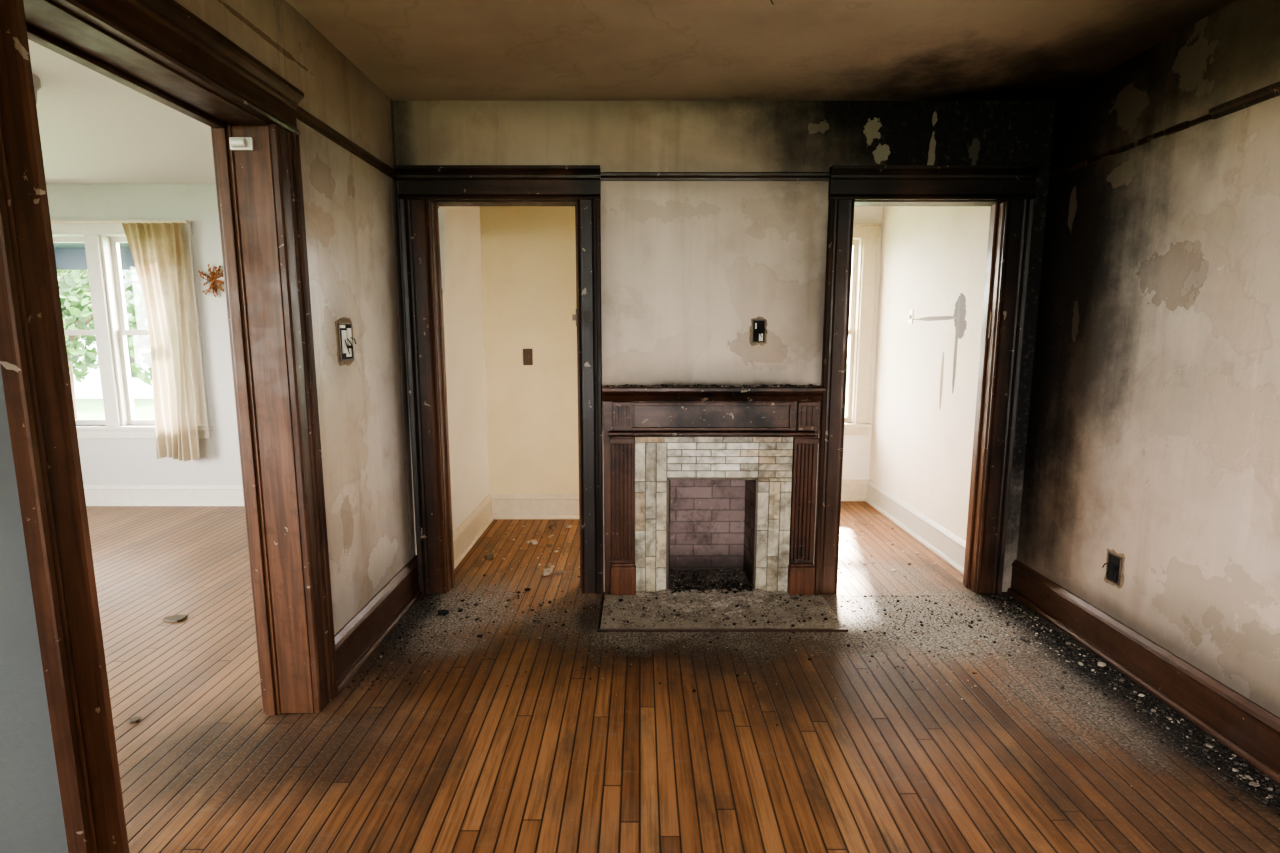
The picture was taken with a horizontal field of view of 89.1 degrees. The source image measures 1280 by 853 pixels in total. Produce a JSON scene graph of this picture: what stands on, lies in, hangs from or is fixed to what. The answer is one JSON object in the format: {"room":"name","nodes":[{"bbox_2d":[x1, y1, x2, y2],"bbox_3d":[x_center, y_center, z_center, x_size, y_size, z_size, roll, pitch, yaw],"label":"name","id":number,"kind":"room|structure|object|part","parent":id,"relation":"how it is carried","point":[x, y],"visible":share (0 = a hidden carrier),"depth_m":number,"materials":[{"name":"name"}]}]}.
{"room":"fire-damaged room","nodes":[
{"label":"fire-damaged room","id":0,"kind":"room"},
{"bbox_2d":[46,184,241,484],"bbox_3d":[-3.545,-0.619,5.260,4.310,2.540,0.150,0,8,0],"label":"wall","id":1,"kind":"structure","parent":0,"point":[104,461],"depth_m":5.18,"materials":[{"name":"white paint"}]},
{"bbox_2d":[53,235,154,425],"bbox_3d":[-4.260,-0.756,5.230,1.320,1.500,0.172,0,8,0],"label":"sash","id":2,"kind":"object","parent":1,"relation":"attached to","point":[103,257],"visible":0.54,"depth_m":5.19,"materials":[{"name":"white wood"}]},
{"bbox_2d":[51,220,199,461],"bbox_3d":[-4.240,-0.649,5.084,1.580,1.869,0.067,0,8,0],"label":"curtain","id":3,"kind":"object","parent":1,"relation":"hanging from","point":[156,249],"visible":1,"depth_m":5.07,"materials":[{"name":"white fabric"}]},
{"bbox_3d":[-4.240,-1.560,4.953,1.580,0.028,0.028,0,8,0],"label":"rod","id":4,"kind":"part","parent":3,"relation":"part of","materials":[{"name":"white metal"}]},
{"bbox_3d":[-3.723,-0.637,5.086,0.455,1.845,0.067,0,8,0],"label":"panel","id":5,"kind":"part","parent":3,"relation":"part of","materials":[{"name":"white fabric"}]},
{"bbox_2d":[51,220,209,425],"bbox_3d":[-4.260,-0.799,5.139,1.580,1.610,0.040,0,8,0],"label":"window frame","id":6,"kind":"structure","parent":1,"relation":"attached to","point":[201,406],"depth_m":5.09,"materials":[{"name":"white wood"}]},
{"bbox_2d":[76,425,211,437],"bbox_3d":[-4.260,0.045,5.280,1.580,0.100,0.100,0,8,0],"label":"window sill","id":7,"kind":"structure","parent":1,"relation":"attached to","point":[128,431],"depth_m":5.26,"materials":[{"name":"white wood"}]},
{"bbox_2d":[84,485,243,505],"bbox_3d":[-3.545,0.567,5.337,4.310,0.170,0.036,0,8,0],"label":"baseboard","id":8,"kind":"structure","parent":1,"relation":"attached to","point":[95,495],"depth_m":5.33,"materials":[{"name":"white wood"}]},
{"bbox_2d":[198,264,224,296],"bbox_3d":[-3.322,-1.141,5.078,0.248,0.260,0.058,0,8,0],"label":"wall ornament","id":9,"kind":"object","parent":1,"relation":"attached to","point":[213,277],"visible":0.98,"depth_m":5.09,"materials":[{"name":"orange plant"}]},
{"bbox_2d":[0,0,488,852],"bbox_3d":[-1.270,-0.077,1.489,0.240,2.540,7.770,0,8,0],"label":"wall","id":10,"kind":"structure","parent":0,"point":[351,206],"depth_m":2.60,"materials":[{"name":"paint"}]},
{"bbox_2d":[0,0,128,852],"bbox_3d":[-1.202,0.173,1.345,0.036,2.086,0.125,0,8,0],"label":"door frame","id":11,"kind":"structure","parent":10,"relation":"attached to","point":[34,364],"depth_m":1.32,"materials":[{"name":"brown wood"}]},
{"bbox_2d":[23,0,268,128],"bbox_3d":[-1.305,-0.928,1.698,0.172,0.034,0.915,0,8,0],"label":"door frame","id":12,"kind":"structure","parent":10,"relation":"in","point":[49,25],"depth_m":1.64,"materials":[{"name":"brown wood"}]},
{"bbox_2d":[211,124,338,714],"bbox_3d":[-1.305,0.030,2.337,0.242,2.086,0.145,0,8,0],"label":"door frame","id":13,"kind":"structure","parent":10,"relation":"attached to","point":[245,178],"depth_m":2.28,"materials":[{"name":"brown wood"}]},
{"bbox_2d":[229,137,253,150],"bbox_3d":[-1.308,-0.926,2.123,0.075,0.040,0.034,0,8,0],"label":"bracket","id":14,"kind":"object","parent":13,"relation":"attached to","point":[236,143],"visible":1,"depth_m":2.13,"materials":[{"name":"white plastic"}]},
{"bbox_2d":[335,317,355,365],"bbox_3d":[-1.206,-0.351,2.690,0.027,0.203,0.160,0,8,0],"label":"switch box","id":15,"kind":"object","parent":10,"relation":"attached to","point":[344,327],"visible":1,"depth_m":2.67,"materials":[{"name":"paint"}]},
{"bbox_2d":[296,106,397,180],"bbox_3d":[-1.207,-1.179,2.755,0.026,0.040,1.010,0,8,0],"label":"trim","id":16,"kind":"structure","parent":10,"relation":"attached to","point":[302,115],"depth_m":2.63,"materials":[{"name":"brown wood"}]},
{"bbox_2d":[334,555,421,693],"bbox_3d":[-1.202,0.876,3.046,0.036,0.210,1.019,0,8,0],"label":"baseboard","id":17,"kind":"structure","parent":10,"relation":"attached to","point":[363,634],"depth_m":2.94,"materials":[{"name":"brown wood"}]},
{"bbox_2d":[453,494,493,569],"bbox_3d":[-1.132,0.700,4.339,0.036,0.190,1.290,0,8,0],"label":"baseboard","id":18,"kind":"structure","parent":10,"relation":"attached to","point":[466,535],"depth_m":4.36,"materials":[{"name":"beige wood"}]},
{"bbox_2d":[480,206,578,493],"bbox_3d":[-0.450,-0.604,5.152,1.400,2.540,0.690,0,8,0],"label":"wall","id":19,"kind":"structure","parent":0,"point":[528,253],"depth_m":4.81,"materials":[{"name":"beige paint"}]},
{"bbox_2d":[523,349,532,364],"bbox_3d":[-0.830,-0.514,4.808,0.070,0.120,0.016,0,8,0],"label":"light switch","id":20,"kind":"object","parent":19,"relation":"attached to","point":[527,353],"visible":1,"depth_m":4.81,"materials":[{"name":"brown plastic"}]},
{"bbox_2d":[490,494,578,518],"bbox_3d":[-0.450,0.611,4.959,1.400,0.190,0.036,0,8,0],"label":"baseboard","id":21,"kind":"structure","parent":19,"relation":"attached to","point":[504,506],"depth_m":4.96,"materials":[{"name":"beige wood"}]},
{"bbox_2d":[28,0,1234,183],"bbox_3d":[-1.825,-1.394,1.305,8.050,0.120,8.080,0,8,0],"label":"ceiling","id":22,"kind":"structure","parent":0,"point":[94,128],"depth_m":2.68,"materials":[{"name":"paint"}]},
{"bbox_2d":[32,73,40,103],"bbox_3d":[-2.830,-1.478,2.859,0.300,0.156,0.300,0,8,0],"label":"ceiling light fixture","id":23,"kind":"object","parent":22,"relation":"attached to","point":[36,80],"depth_m":2.91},
{"bbox_2d":[86,501,1279,852],"bbox_3d":[-1.825,1.239,1.683,8.050,0.120,8.080,0,8,0],"label":"floor","id":24,"kind":"structure","parent":0,"point":[203,768],"depth_m":2.29,"materials":[{"name":"brown wood"}]},
{"bbox_2d":[473,524,579,577],"bbox_3d":[-0.660,0.784,4.287,0.685,0.038,1.067,0,8,0],"label":"litter","id":25,"kind":"object","parent":24,"relation":"on","point":[547,571],"visible":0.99,"depth_m":4.07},
{"bbox_2d":[597,384,847,631],"bbox_3d":[0.394,0.346,3.443,1.192,1.146,0.882,0,8,0],"label":"fireplace","id":26,"kind":"object","parent":24,"relation":"on","point":[726,475],"visible":1,"depth_m":3.44,"materials":[{"name":"brown wood"}]},
{"bbox_3d":[0.385,0.583,3.555,0.484,0.645,0.126,0,8,0],"label":"firebox iron frame","id":27,"kind":"part","parent":26,"relation":"part of","materials":[{"name":"metal"}]},
{"bbox_3d":[0.373,0.037,3.396,1.070,0.032,0.085,0,8,0],"label":"moulding","id":28,"kind":"part","parent":26,"relation":"part of","materials":[{"name":"brown wood"}]},
{"bbox_3d":[0.372,-0.053,3.375,0.835,0.145,0.014,0,8,0],"label":"frieze panel moulding","id":29,"kind":"part","parent":26,"relation":"part of","materials":[{"name":"brown wood"}]},
{"bbox_2d":[602,385,825,401],"bbox_3d":[0.373,-0.167,3.344,1.130,0.080,0.130,0,8,0],"label":"mantel shelf","id":30,"kind":"object","parent":26,"relation":"attached to","point":[611,393],"depth_m":3.32,"materials":[{"name":"brown wood"}]},
{"bbox_2d":[333,584,1279,827],"bbox_3d":[0.417,1.030,2.634,3.180,0.022,1.931,0,8,0],"label":"debris","id":31,"kind":"object","parent":24,"relation":"on","point":[440,612],"visible":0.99,"depth_m":3.02,"materials":[{"name":"black wood"}]},
{"bbox_2d":[838,520,937,577],"bbox_3d":[1.498,0.789,4.341,0.708,0.012,1.158,0,8,0],"label":"litter","id":32,"kind":"object","parent":24,"relation":"on","point":[909,563],"visible":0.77,"depth_m":4.12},
{"bbox_2d":[393,101,1055,591],"bbox_3d":[0.415,-0.392,3.682,3.270,2.540,0.600,0,8,0],"label":"wall","id":33,"kind":"structure","parent":0,"point":[687,267],"depth_m":3.27,"materials":[{"name":"paint"}]},
{"bbox_2d":[399,199,454,593],"bbox_3d":[-1.119,-0.121,3.461,0.163,2.066,0.158,0,8,0],"label":"door frame","id":34,"kind":"structure","parent":33,"relation":"attached to","point":[415,215],"depth_m":3.40,"materials":[{"name":"brown wood"}]},
{"bbox_2d":[438,208,445,293],"bbox_3d":[-1.031,-0.905,3.385,0.047,0.440,0.015,-7,11,-39],"label":"strip","id":35,"kind":"object","parent":33,"relation":"attached to","point":[441,212],"visible":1,"depth_m":3.38,"materials":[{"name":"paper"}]},
{"bbox_2d":[395,165,600,199],"bbox_3d":[-0.700,-1.210,3.231,1.006,0.155,0.060,0,8,0],"label":"header","id":36,"kind":"object","parent":33,"relation":"attached to","point":[415,182],"visible":0.97,"depth_m":3.23,"materials":[{"name":"brown wood"}]},
{"bbox_2d":[430,200,576,205],"bbox_3d":[-0.685,-0.181,3.479,0.922,2.180,0.141,0,8,0],"label":"door frame","id":37,"kind":"structure","parent":33,"relation":"in","point":[439,202],"depth_m":3.29,"materials":[{"name":"brown wood"}]},
{"bbox_2d":[572,309,577,325],"bbox_3d":[-0.335,-0.566,3.376,0.030,0.090,0.047,0,8,0],"label":"hinge leaf","id":38,"kind":"object","parent":33,"relation":"attached to","point":[574,317],"visible":0.85,"depth_m":3.36,"materials":[{"name":"metal"}]},
{"bbox_2d":[575,199,603,594],"bbox_3d":[-0.266,-0.121,3.461,0.133,2.066,0.158,0,8,0],"label":"door frame","id":39,"kind":"structure","parent":33,"relation":"attached to","point":[588,211],"depth_m":3.39,"materials":[{"name":"brown wood"}]},
{"bbox_2d":[601,172,829,180],"bbox_3d":[0.375,-1.248,3.242,1.140,0.040,0.026,0,8,0],"label":"trim","id":40,"kind":"structure","parent":33,"relation":"attached to","point":[605,176],"depth_m":3.24,"materials":[{"name":"brown wood"}]},
{"bbox_2d":[749,316,767,345],"bbox_3d":[0.614,-0.490,3.351,0.095,0.153,0.027,0,8,0],"label":"switch box","id":41,"kind":"object","parent":33,"relation":"attached to","point":[758,331],"visible":1,"depth_m":3.36,"materials":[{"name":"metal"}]},
{"bbox_2d":[814,199,854,594],"bbox_3d":[1.012,-0.113,3.401,0.125,2.066,0.036,0,8,0],"label":"door frame","id":42,"kind":"structure","parent":33,"relation":"attached to","point":[840,212],"depth_m":3.38,"materials":[{"name":"brown wood"}]},
{"bbox_2d":[854,200,1004,205],"bbox_3d":[1.455,-0.181,3.479,0.942,2.180,0.141,0,8,0],"label":"door frame","id":43,"kind":"structure","parent":33,"relation":"in","point":[857,202],"depth_m":3.29,"materials":[{"name":"brown wood"}]},
{"bbox_2d":[828,165,1040,199],"bbox_3d":[1.458,-1.210,3.231,1.021,0.155,0.060,0,8,0],"label":"header","id":44,"kind":"object","parent":33,"relation":"attached to","point":[846,182],"visible":1,"depth_m":3.23,"materials":[{"name":"brown wood"}]},
{"bbox_2d":[987,311,991,337],"bbox_3d":[1.827,-0.534,3.404,0.006,0.140,0.030,0,8,0],"label":"strike plate","id":45,"kind":"object","parent":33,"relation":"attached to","point":[990,312],"visible":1,"depth_m":3.40,"materials":[{"name":"metal"}]},
{"bbox_2d":[963,199,1033,593],"bbox_3d":[1.892,-0.121,3.461,0.148,2.066,0.158,0,8,0],"label":"door frame","id":46,"kind":"structure","parent":33,"relation":"attached to","point":[1018,214],"depth_m":3.41,"materials":[{"name":"brown wood"}]},
{"bbox_2d":[842,206,882,478],"bbox_3d":[1.095,-0.642,5.419,1.690,2.540,0.150,0,8,0],"label":"wall","id":47,"kind":"structure","parent":0,"point":[857,448],"depth_m":5.42,"materials":[{"name":"white paint"}]},
{"bbox_2d":[845,238,862,422],"bbox_3d":[1.170,-0.779,5.388,1.240,1.500,0.172,0,8,0],"label":"sash","id":48,"kind":"object","parent":47,"relation":"attached to","point":[857,244],"visible":0.2,"depth_m":5.38,"materials":[{"name":"white wood"}]},
{"bbox_2d":[841,479,868,500],"bbox_3d":[1.095,0.539,5.495,1.690,0.180,0.036,0,8,0],"label":"baseboard","id":49,"kind":"structure","parent":47,"relation":"attached to","point":[852,489],"depth_m":5.49,"materials":[{"name":"white wood"}]},
{"bbox_2d":[844,422,871,434],"bbox_3d":[1.170,0.022,5.439,1.500,0.100,0.100,0,8,0],"label":"window sill","id":50,"kind":"structure","parent":47,"relation":"attached to","point":[849,428],"depth_m":5.42,"materials":[{"name":"white wood"}]},
{"bbox_2d":[853,223,881,423],"bbox_3d":[1.170,-0.822,5.297,1.500,1.610,0.040,0,8,0],"label":"window frame","id":51,"kind":"structure","parent":47,"relation":"attached to","point":[869,232],"depth_m":5.28,"materials":[{"name":"white wood"}]},
{"bbox_2d":[869,206,990,540],"bbox_3d":[2.070,-0.510,4.498,0.260,2.540,2.010,0,8,0],"label":"wall","id":52,"kind":"structure","parent":0,"point":[933,262],"depth_m":4.36,"materials":[{"name":"white paint"}]},
{"bbox_2d":[908,310,912,323],"bbox_3d":[1.933,-0.784,4.651,0.014,0.100,0.070,0,8,0],"label":"light switch","id":53,"kind":"object","parent":52,"relation":"attached to","point":[910,317],"visible":1,"depth_m":4.64,"materials":[{"name":"white plastic"}]},
{"bbox_2d":[865,480,965,573],"bbox_3d":[1.922,0.667,4.607,0.036,0.180,1.830,0,8,0],"label":"baseboard","id":54,"kind":"structure","parent":52,"relation":"attached to","point":[950,547],"depth_m":4.45,"materials":[{"name":"white wood"}]},
{"bbox_2d":[1017,0,1279,717],"bbox_3d":[2.125,0.054,0.574,0.150,2.540,5.920,0,8,0],"label":"wall","id":55,"kind":"structure","parent":0,"point":[1153,433],"depth_m":2.50,"materials":[{"name":"paint"}]},
{"bbox_2d":[1102,548,1124,588],"bbox_3d":[2.037,0.614,2.805,0.027,0.160,0.113,0,8,0],"label":"outlet box","id":56,"kind":"object","parent":55,"relation":"attached to","point":[1114,575],"visible":1,"depth_m":2.80,"materials":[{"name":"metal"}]},
{"bbox_2d":[1049,114,1211,177],"bbox_3d":[2.043,-1.181,2.785,0.013,0.030,0.930,0,8,0],"label":"trim","id":57,"kind":"structure","parent":55,"relation":"attached to","point":[1186,124],"depth_m":2.69,"materials":[{"name":"brown wood"}]},
{"bbox_2d":[1007,560,1279,783],"bbox_3d":[2.032,1.228,0.682,0.036,0.185,5.800,0,8,0],"label":"baseboard","id":58,"kind":"structure","parent":55,"relation":"attached to","point":[1243,726],"depth_m":2.52,"materials":[{"name":"brown wood"}]},
{"bbox_2d":[1209,81,1279,118],"bbox_3d":[2.037,-0.770,-0.086,0.026,0.040,4.850,0,8,0],"label":"trim","id":59,"kind":"structure","parent":55,"relation":"attached to","point":[1273,90],"depth_m":2.18,"materials":[{"name":"brown wood"}]},
{"label":"outside","id":60,"kind":"structure","parent":0,"visible":0},
{"bbox_2d":[76,364,848,418],"bbox_3d":[-7.500,1.066,7.730,65.000,0.100,75.000,0,8,0],"label":"lawn","id":61,"kind":"structure","parent":60,"point":[86,408],"depth_m":18.33,"materials":[{"name":"green plant"}]},
{"bbox_2d":[57,270,127,418],"bbox_3d":[-8.920,-1.134,9.898,1.896,3.651,1.828,0,8,0],"label":"tree","id":62,"kind":"object","parent":61,"relation":"on","point":[77,307],"visible":0.32,"depth_m":9.82,"materials":[{"name":"green plant"}]},
{"bbox_2d":[53,243,135,269],"bbox_3d":[-5.250,-0.396,6.586,2.700,3.120,1.650,0,8,0],"label":"porch roof","id":63,"kind":"structure","parent":61,"relation":"on","point":[68,256],"depth_m":7.11,"materials":[{"name":"paint"}]},
{"bbox_2d":[58,270,136,346],"bbox_3d":[-12.516,-2.523,13.771,3.286,5.294,3.232,0,8,0],"label":"tree","id":64,"kind":"object","parent":61,"relation":"on","point":[134,272],"visible":0.02,"depth_m":14.24,"materials":[{"name":"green plant"}]},
{"bbox_2d":[71,313,152,398],"bbox_3d":[-20.000,-2.837,24.344,12.000,2.900,7.000,0,8,0],"label":"siding","id":65,"kind":"object","parent":61,"relation":"on","point":[89,388],"visible":0.02,"depth_m":21.02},
{"bbox_2d":[85,270,141,305],"bbox_3d":[-20.000,-5.361,23.981,13.000,2.200,7.800,0,8,0],"label":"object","id":66,"kind":"structure","parent":65,"relation":"on","point":[134,277],"depth_m":21.81,"materials":[{"name":"paint"}]},
{"bbox_2d":[129,335,136,376],"bbox_3d":[-17.100,-2.336,20.860,5.800,1.500,0.040,0,8,0],"label":"windows","id":67,"kind":"structure","parent":65,"relation":"attached to","point":[131,360],"depth_m":20.88,"materials":[{"name":"glass"}]},
{"bbox_2d":[124,280,152,385],"bbox_3d":[-7.401,-0.891,10.171,1.235,3.093,1.234,3,9,23],"label":"tree","id":68,"kind":"object","parent":61,"relation":"on","point":[138,320],"visible":0.22,"depth_m":9.75,"materials":[{"name":"green plant"}]}
]}

